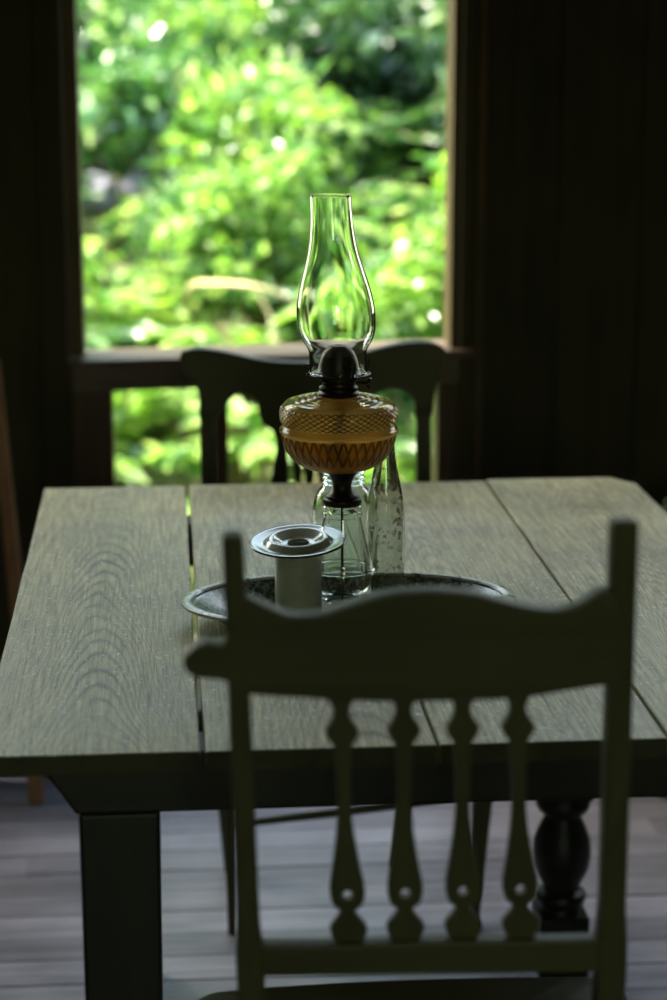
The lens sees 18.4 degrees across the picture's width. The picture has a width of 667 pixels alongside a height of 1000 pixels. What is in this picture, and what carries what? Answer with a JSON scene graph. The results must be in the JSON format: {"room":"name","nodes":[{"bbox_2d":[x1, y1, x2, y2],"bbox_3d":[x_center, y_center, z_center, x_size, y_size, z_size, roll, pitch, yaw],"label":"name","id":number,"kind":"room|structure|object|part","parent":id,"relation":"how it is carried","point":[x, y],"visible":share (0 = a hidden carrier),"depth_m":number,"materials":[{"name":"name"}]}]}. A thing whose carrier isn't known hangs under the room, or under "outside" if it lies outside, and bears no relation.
{"room":"dining room","nodes":[
{"label":"dining room","id":0,"kind":"room"},
{"bbox_2d":[274,541,321,610],"bbox_3d":[-0.044,0.109,2.594,0.060,0.102,0.060,-1,13,-5],"label":"candle","id":1,"kind":"object","parent":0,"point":[298,582],"depth_m":2.57,"materials":[{"name":"white wax"}]},
{"bbox_2d":[0,0,666,731],"bbox_3d":[0.007,-0.661,4.183,4.700,2.480,0.120,-1,13,-5],"label":"wall","id":2,"kind":"structure","parent":0,"point":[574,373],"depth_m":4.18,"materials":[{"name":"brown wood"}]},
{"bbox_2d":[30,0,488,639],"bbox_3d":[-0.146,-0.563,4.183,0.895,2.230,0.158,-1,13,-5],"label":"window","id":3,"kind":"structure","parent":2,"relation":"in","point":[79,383],"depth_m":4.15,"materials":[{"name":"brown wood"}]},
{"bbox_3d":[-0.521,-0.934,4.062,0.028,1.294,0.108,-1,13,-5],"label":"frame","id":4,"kind":"part","parent":3,"relation":"part of","materials":[{"name":"brown wood"}]},
{"bbox_3d":[-0.140,-0.268,4.245,0.792,0.063,0.110,-1,13,-5],"label":"rail","id":5,"kind":"part","parent":3,"relation":"part of","materials":[{"name":"brown wood"}]},
{"bbox_3d":[-0.126,-0.302,4.247,0.826,0.029,0.152,-1,13,-5],"label":"sill","id":6,"kind":"part","parent":3,"relation":"part of","materials":[{"name":"brown wood"}]},
{"bbox_3d":[0.243,-0.948,4.124,0.018,1.294,0.104,-1,13,-5],"label":"frame","id":7,"kind":"part","parent":3,"relation":"part of","materials":[{"name":"brown wood"}]},
{"bbox_2d":[0,776,666,999],"bbox_3d":[0.238,1.165,1.697,4.499,0.031,5.936,-1,13,-5],"label":"floor","id":8,"kind":"structure","parent":0,"point":[42,952],"depth_m":3.68,"materials":[{"name":"grey wood"}]},
{"bbox_2d":[0,363,44,804],"bbox_3d":[-0.631,0.161,4.092,0.036,0.866,0.257,-5,14,-22],"label":"wooden pole","id":9,"kind":"object","parent":8,"relation":"on","point":[35,787],"visible":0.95,"depth_m":4.08,"materials":[{"name":"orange wood"}]},
{"bbox_2d":[0,477,666,999],"bbox_3d":[0.064,0.485,2.899,0.982,0.760,1.303,-1,13,-5],"label":"table","id":10,"kind":"object","parent":8,"relation":"on","point":[98,696],"visible":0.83,"depth_m":2.42,"materials":[{"name":"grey wood"}]},
{"bbox_3d":[-0.235,0.659,2.344,0.088,0.668,0.070,-1,13,-5],"label":"leg","id":11,"kind":"part","parent":10,"relation":"part of","materials":[{"name":"brown wood"}]},
{"bbox_2d":[312,471,368,536],"bbox_3d":[0.013,0.031,2.823,0.085,0.157,0.085,-1,13,-5],"label":"glass jar","id":12,"kind":"object","parent":10,"relation":"on","point":[358,486],"visible":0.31,"depth_m":2.79,"materials":[{"name":"clear glass"}]},
{"bbox_2d":[181,572,514,623],"bbox_3d":[0.019,0.138,2.631,0.427,0.034,0.256,-1,13,-5],"label":"tray","id":13,"kind":"object","parent":10,"relation":"on","point":[207,601],"visible":0.3,"depth_m":2.69,"materials":[{"name":"silver metal"}]},
{"bbox_2d":[249,524,346,610],"bbox_3d":[-0.044,0.100,2.592,0.123,0.120,0.123,-1,13,-5],"label":"candle holder","id":14,"kind":"object","parent":13,"relation":"on","point":[297,550],"visible":0.84,"depth_m":2.57,"materials":[{"name":"white"}]},
{"bbox_2d":[278,193,398,607],"bbox_3d":[0.006,-0.111,2.574,0.150,0.538,0.150,10,16,37],"label":"oil lamp","id":15,"kind":"object","parent":13,"relation":"on","point":[338,430],"visible":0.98,"depth_m":2.52,"materials":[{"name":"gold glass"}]},
{"bbox_3d":[0.006,-0.161,2.563,0.081,0.064,0.081,-1,13,-5],"label":"burner","id":16,"kind":"part","parent":15,"relation":"part of","materials":[{"name":"black metal"}]},
{"bbox_3d":[0.011,-0.019,2.595,0.050,0.051,0.050,-1,13,-5],"label":"stem","id":17,"kind":"part","parent":15,"relation":"part of","materials":[{"name":"black metal"}]},
{"bbox_3d":[0.037,-0.145,2.557,0.023,0.015,0.014,1,13,5],"label":"wick knob","id":18,"kind":"part","parent":15,"relation":"part of","materials":[{"name":"black metal"}]},
{"bbox_2d":[366,435,404,591],"bbox_3d":[0.067,0.021,2.684,0.051,0.230,0.051,12,17,42],"label":"milk bottle","id":19,"kind":"object","parent":13,"relation":"on","point":[385,513],"visible":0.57,"depth_m":2.67,"materials":[{"name":"clear glass"}]},
{"bbox_3d":[0.369,0.440,3.302,0.095,0.668,0.095,-1,13,-5],"label":"leg","id":20,"kind":"part","parent":10,"relation":"part of","materials":[{"name":"brown wood"}]},
{"bbox_2d":[179,341,492,934],"bbox_3d":[0.014,0.246,3.472,0.528,0.970,0.437,-1,13,-5],"label":"chair","id":21,"kind":"object","parent":8,"relation":"on","point":[412,367],"visible":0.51,"depth_m":3.56,"materials":[{"name":"black paint"}]},
{"bbox_3d":[0.009,0.298,3.458,0.493,0.025,0.385,-1,13,-5],"label":"seat","id":22,"kind":"part","parent":21,"relation":"part of","materials":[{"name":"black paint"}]},
{"bbox_3d":[-0.173,0.532,3.440,0.024,0.426,0.039,-1,13,-5],"label":"leg","id":23,"kind":"part","parent":21,"relation":"part of","materials":[{"name":"black paint"}]},
{"bbox_3d":[-0.035,-0.206,3.571,0.461,0.132,0.035,-1,13,-5],"label":"crest rail","id":24,"kind":"part","parent":21,"relation":"part of","materials":[{"name":"black paint"}]},
{"bbox_3d":[0.256,0.523,3.479,0.055,0.427,0.035,-1,13,-5],"label":"leg","id":25,"kind":"part","parent":21,"relation":"part of","materials":[{"name":"black paint"}]},
{"bbox_2d":[184,515,638,999],"bbox_3d":[0.097,0.501,2.091,0.490,1.089,0.453,-1,13,-5],"label":"chair","id":26,"kind":"object","parent":8,"relation":"on","point":[403,646],"visible":1,"depth_m":1.84,"materials":[{"name":"black paint"}]},
{"bbox_3d":[0.061,0.126,1.802,0.384,0.107,0.043,-1,13,-5],"label":"crest rail","id":27,"kind":"part","parent":26,"relation":"part of","materials":[{"name":"black paint"}]},
{"bbox_3d":[0.093,0.590,2.165,0.489,0.022,0.347,-1,13,-5],"label":"seat","id":28,"kind":"part","parent":26,"relation":"part of","materials":[{"name":"black paint"}]},
{"bbox_3d":[0.090,0.428,1.939,0.346,0.044,0.027,-1,13,-5],"label":"rail","id":29,"kind":"part","parent":26,"relation":"part of","materials":[{"name":"black paint"}]},
{"bbox_2d":[660,498,666,798],"bbox_3d":[0.737,0.280,4.119,0.230,0.611,0.230,-1,13,-5],"label":"chair","id":30,"kind":"object","parent":8,"relation":"on","point":[663,506],"visible":0.07,"depth_m":4.05,"materials":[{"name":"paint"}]},
{"bbox_3d":[0.737,0.017,4.059,0.192,0.072,0.192,-1,13,-5],"label":"lid","id":31,"kind":"part","parent":30,"relation":"part of","materials":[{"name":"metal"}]},
{"label":"outside","id":32,"kind":"structure","parent":0,"visible":0},
{"bbox_2d":[81,75,444,633],"bbox_3d":[-0.082,-4.948,12.549,26.000,8.057,18.000,-1,13,-5],"label":"foliage","id":33,"kind":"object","parent":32,"point":[165,431],"depth_m":7.21,"materials":[{"name":"green plant"}]},
{"bbox_2d":[84,247,101,294],"bbox_3d":[-1.330,-0.718,6.788,1.044,0.700,0.873,-4,14,-18],"label":"leafy bush","id":34,"kind":"object","parent":33,"relation":"on","point":[88,252],"visible":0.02,"depth_m":6.70,"materials":[{"name":"green plant"}]},
{"bbox_2d":[82,175,104,198],"bbox_3d":[-1.279,-1.113,7.658,0.830,0.366,0.801,1,13,4],"label":"fern","id":35,"kind":"object","parent":33,"relation":"on","point":[85,178],"visible":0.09,"depth_m":7.81,"materials":[{"name":"green plant"}]},
{"bbox_2d":[82,173,118,208],"bbox_3d":[-0.938,-1.198,8.037,0.203,0.154,0.158,-1,13,-5],"label":"rock","id":36,"kind":"object","parent":33,"relation":"on","point":[108,188],"visible":0.56,"depth_m":7.98,"materials":[{"name":"stone"}]},
{"bbox_2d":[83,237,149,304],"bbox_3d":[-0.896,-0.770,7.210,0.567,0.307,0.517,-7,15,-29],"label":"plant","id":37,"kind":"object","parent":33,"relation":"on","point":[93,274],"visible":0.16,"depth_m":7.15,"materials":[{"name":"green plant"}]},
{"bbox_2d":[86,325,146,348],"bbox_3d":[-1.110,-0.412,6.422,0.933,0.434,1.030,5,14,22],"label":"fern","id":38,"kind":"object","parent":33,"relation":"on","point":[93,342],"visible":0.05,"depth_m":6.47,"materials":[{"name":"green plant"}]},
{"bbox_2d":[77,0,165,71],"bbox_3d":[-1.218,-1.896,8.619,1.216,0.894,1.191,8,15,33],"label":"leafy bush","id":39,"kind":"object","parent":33,"relation":"on","point":[82,7],"visible":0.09,"depth_m":8.35,"materials":[{"name":"green plant"}]},
{"bbox_2d":[92,197,159,256],"bbox_3d":[-0.709,-1.006,7.665,0.413,0.246,0.453,0,13,2],"label":"plant","id":40,"kind":"object","parent":33,"relation":"on","point":[109,230],"visible":0.3,"depth_m":7.63,"materials":[{"name":"green plant"}]},
{"bbox_2d":[85,290,177,348],"bbox_3d":[-0.773,-0.514,6.788,0.618,0.363,0.525,-3,13,-12],"label":"plant","id":41,"kind":"object","parent":33,"relation":"on","point":[151,326],"visible":0.27,"depth_m":6.71,"materials":[{"name":"green plant"}]},
{"bbox_2d":[114,439,154,486],"bbox_3d":[-0.816,-0.103,6.065,0.646,0.380,0.549,-5,14,-21],"label":"plant","id":42,"kind":"object","parent":33,"relation":"on","point":[122,465],"visible":0.06,"depth_m":6.00,"materials":[{"name":"green plant"}]},
{"bbox_2d":[118,167,168,198],"bbox_3d":[-0.721,-1.246,8.141,0.240,0.135,0.213,-8,15,-30],"label":"rock","id":43,"kind":"object","parent":33,"relation":"on","point":[130,186],"visible":0.5,"depth_m":8.07,"materials":[{"name":"stone"}]},
{"bbox_2d":[85,283,225,348],"bbox_3d":[-0.622,-0.558,6.871,0.545,0.320,0.463,-3,13,-12],"label":"plant","id":44,"kind":"object","parent":33,"relation":"on","point":[144,303],"visible":0.34,"depth_m":6.85,"materials":[{"name":"green plant"}]},
{"bbox_2d":[113,388,198,449],"bbox_3d":[-0.710,-0.280,6.380,0.685,0.302,0.661,0,13,2],"label":"fern","id":45,"kind":"object","parent":33,"relation":"on","point":[133,416],"visible":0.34,"depth_m":6.34,"materials":[{"name":"green plant"}]},
{"bbox_2d":[124,261,209,309],"bbox_3d":[-0.591,-0.742,7.269,0.303,0.210,0.357,-1,13,-6],"label":"plant","id":46,"kind":"object","parent":33,"relation":"on","point":[153,281],"visible":0.42,"depth_m":7.22,"materials":[{"name":"green plant"}]},
{"bbox_2d":[77,0,287,84],"bbox_3d":[-0.720,-1.814,8.618,1.131,0.758,0.945,-1,13,-5],"label":"leafy bush","id":47,"kind":"object","parent":33,"relation":"on","point":[101,10],"visible":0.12,"depth_m":8.33,"materials":[{"name":"green plant"}]},
{"bbox_2d":[120,324,255,432],"bbox_3d":[-0.442,-0.390,6.620,0.584,0.347,0.640,12,18,43],"label":"plant","id":48,"kind":"object","parent":33,"relation":"on","point":[189,336],"visible":0.08,"depth_m":6.55,"materials":[{"name":"green plant"}]},
{"bbox_2d":[186,498,189,514],"bbox_3d":[-0.626,0.124,5.688,0.718,0.316,0.692,-5,14,-19],"label":"fern","id":49,"kind":"object","parent":33,"relation":"on","point":[187,500],"visible":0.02,"depth_m":5.62,"materials":[{"name":"green plant"}]},
{"bbox_2d":[116,397,291,484],"bbox_3d":[-0.350,-0.126,6.200,0.632,0.371,0.536,1,13,3],"label":"plant","id":50,"kind":"object","parent":33,"relation":"on","point":[170,454],"visible":0.46,"depth_m":6.11,"materials":[{"name":"green plant"}]},
{"bbox_2d":[78,1,332,192],"bbox_3d":[-0.585,-1.497,8.040,1.164,0.856,1.140,-10,16,-38],"label":"leafy bush","id":51,"kind":"object","parent":33,"relation":"on","point":[113,101],"visible":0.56,"depth_m":7.77,"materials":[{"name":"green plant"}]},
{"bbox_2d":[112,160,322,293],"bbox_3d":[-0.368,-0.924,7.341,0.845,0.566,0.706,5,14,22],"label":"leafy bush","id":52,"kind":"object","parent":33,"relation":"on","point":[139,236],"visible":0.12,"depth_m":7.28,"materials":[{"name":"green plant"}]},
{"bbox_2d":[152,0,286,49],"bbox_3d":[-0.508,-1.961,8.838,1.025,0.770,1.047,-7,15,-27],"label":"leafy bush","id":53,"kind":"object","parent":33,"relation":"on","point":[260,13],"visible":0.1,"depth_m":8.55,"materials":[{"name":"green plant"}]},
{"bbox_2d":[145,0,308,104],"bbox_3d":[-0.527,-1.661,8.298,0.825,0.850,0.751,9,16,33],"label":"leafy bush","id":54,"kind":"object","parent":33,"relation":"on","point":[227,24],"visible":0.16,"depth_m":8.16,"materials":[{"name":"green plant"}]},
{"bbox_2d":[185,280,296,343],"bbox_3d":[-0.347,-0.551,6.577,0.335,0.388,1.009,-8,15,-31],"label":"branch","id":55,"kind":"object","parent":33,"relation":"on","point":[203,283],"visible":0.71,"depth_m":6.14,"materials":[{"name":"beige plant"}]},
{"bbox_2d":[122,45,379,194],"bbox_3d":[-0.351,-1.335,7.864,1.047,0.770,1.025,5,14,20],"label":"leafy bush","id":56,"kind":"object","parent":33,"relation":"on","point":[247,118],"visible":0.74,"depth_m":7.61,"materials":[{"name":"green plant"}]},
{"bbox_2d":[110,119,407,340],"bbox_3d":[-0.235,-0.854,6.954,0.751,0.850,0.825,11,17,41],"label":"leafy bush","id":57,"kind":"object","parent":33,"relation":"on","point":[242,242],"visible":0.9,"depth_m":6.84,"materials":[{"name":"green plant"}]},
{"bbox_2d":[223,327,303,417],"bbox_3d":[-0.209,-0.393,6.653,0.492,0.341,0.580,0,13,0],"label":"plant","id":58,"kind":"object","parent":33,"relation":"on","point":[250,332],"visible":0.06,"depth_m":6.60,"materials":[{"name":"green plant"}]},
{"bbox_2d":[174,222,444,341],"bbox_3d":[-0.023,-0.727,7.032,0.945,0.439,1.043,4,13,16],"label":"fern","id":59,"kind":"object","parent":33,"relation":"on","point":[279,304],"visible":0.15,"depth_m":6.81,"materials":[{"name":"green plant"}]},
{"bbox_2d":[235,218,384,309],"bbox_3d":[-0.016,-0.781,7.217,0.607,0.420,0.715,4,13,16],"label":"plant","id":60,"kind":"object","parent":33,"relation":"on","point":[356,223],"visible":0.02,"depth_m":7.15,"materials":[{"name":"green plant"}]},
{"bbox_2d":[226,279,407,396],"bbox_3d":[0.041,-0.468,6.627,0.986,0.534,0.899,-6,14,-26],"label":"plant","id":61,"kind":"object","parent":33,"relation":"on","point":[287,317],"visible":0.07,"depth_m":6.59,"materials":[{"name":"green plant"}]},
{"bbox_2d":[229,151,429,231],"bbox_3d":[-0.025,-1.127,7.772,0.774,0.354,0.802,0,13,0],"label":"fern","id":62,"kind":"object","parent":33,"relation":"on","point":[403,175],"visible":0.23,"depth_m":7.84,"materials":[{"name":"green plant"}]},
{"bbox_2d":[236,0,447,133],"bbox_3d":[0.171,-1.854,8.536,1.303,0.979,1.331,-9,16,-35],"label":"tree","id":63,"kind":"object","parent":33,"relation":"on","point":[366,40],"visible":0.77,"depth_m":8.19,"materials":[{"name":"green plant"}]},
{"bbox_2d":[289,90,446,190],"bbox_3d":[0.073,-1.427,8.180,1.024,0.452,0.988,-6,14,-25],"label":"fern","id":64,"kind":"object","parent":33,"relation":"on","point":[396,141],"visible":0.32,"depth_m":7.89,"materials":[{"name":"green plant"}]},
{"bbox_2d":[363,458,415,482],"bbox_3d":[0.388,0.102,5.803,0.831,0.366,0.801,-5,14,-22],"label":"fern","id":65,"kind":"object","parent":33,"relation":"on","point":[408,475],"visible":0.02,"depth_m":5.93,"materials":[{"name":"green plant"}]},
{"bbox_2d":[351,180,444,264],"bbox_3d":[0.564,-0.938,7.433,0.957,0.403,0.867,-9,16,-35],"label":"fern","id":66,"kind":"object","parent":33,"relation":"on","point":[414,211],"visible":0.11,"depth_m":7.42,"materials":[{"name":"green plant"}]},
{"bbox_2d":[354,230,443,330],"bbox_3d":[0.540,-0.703,7.025,0.937,0.436,1.034,6,14,24],"label":"fern","id":67,"kind":"object","parent":33,"relation":"on","point":[364,235],"visible":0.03,"depth_m":6.83,"materials":[{"name":"green plant"}]},
{"bbox_2d":[356,96,445,180],"bbox_3d":[0.558,-1.464,8.168,1.201,0.506,1.088,2,13,9],"label":"fern","id":68,"kind":"object","parent":33,"relation":"on","point":[386,122],"visible":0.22,"depth_m":8.02,"materials":[{"name":"green plant"}]},
{"bbox_2d":[358,149,445,339],"bbox_3d":[0.522,-0.680,6.570,0.945,1.070,1.039,4,14,19],"label":"leafy bush","id":69,"kind":"object","parent":33,"relation":"on","point":[414,272],"visible":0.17,"depth_m":6.42,"materials":[{"name":"green plant"}]},
{"bbox_2d":[377,388,432,481],"bbox_3d":[0.292,-0.188,6.217,0.766,0.338,0.739,5,14,21],"label":"fern","id":70,"kind":"object","parent":33,"relation":"on","point":[405,446],"visible":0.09,"depth_m":6.31,"materials":[{"name":"green plant"}]},
{"bbox_2d":[380,61,446,182],"bbox_3d":[0.647,-1.405,7.890,0.792,0.896,0.870,-9,16,-34],"label":"leafy bush","id":71,"kind":"object","parent":33,"relation":"on","point":[442,71],"visible":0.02,"depth_m":7.91,"materials":[{"name":"green plant"}]}
]}

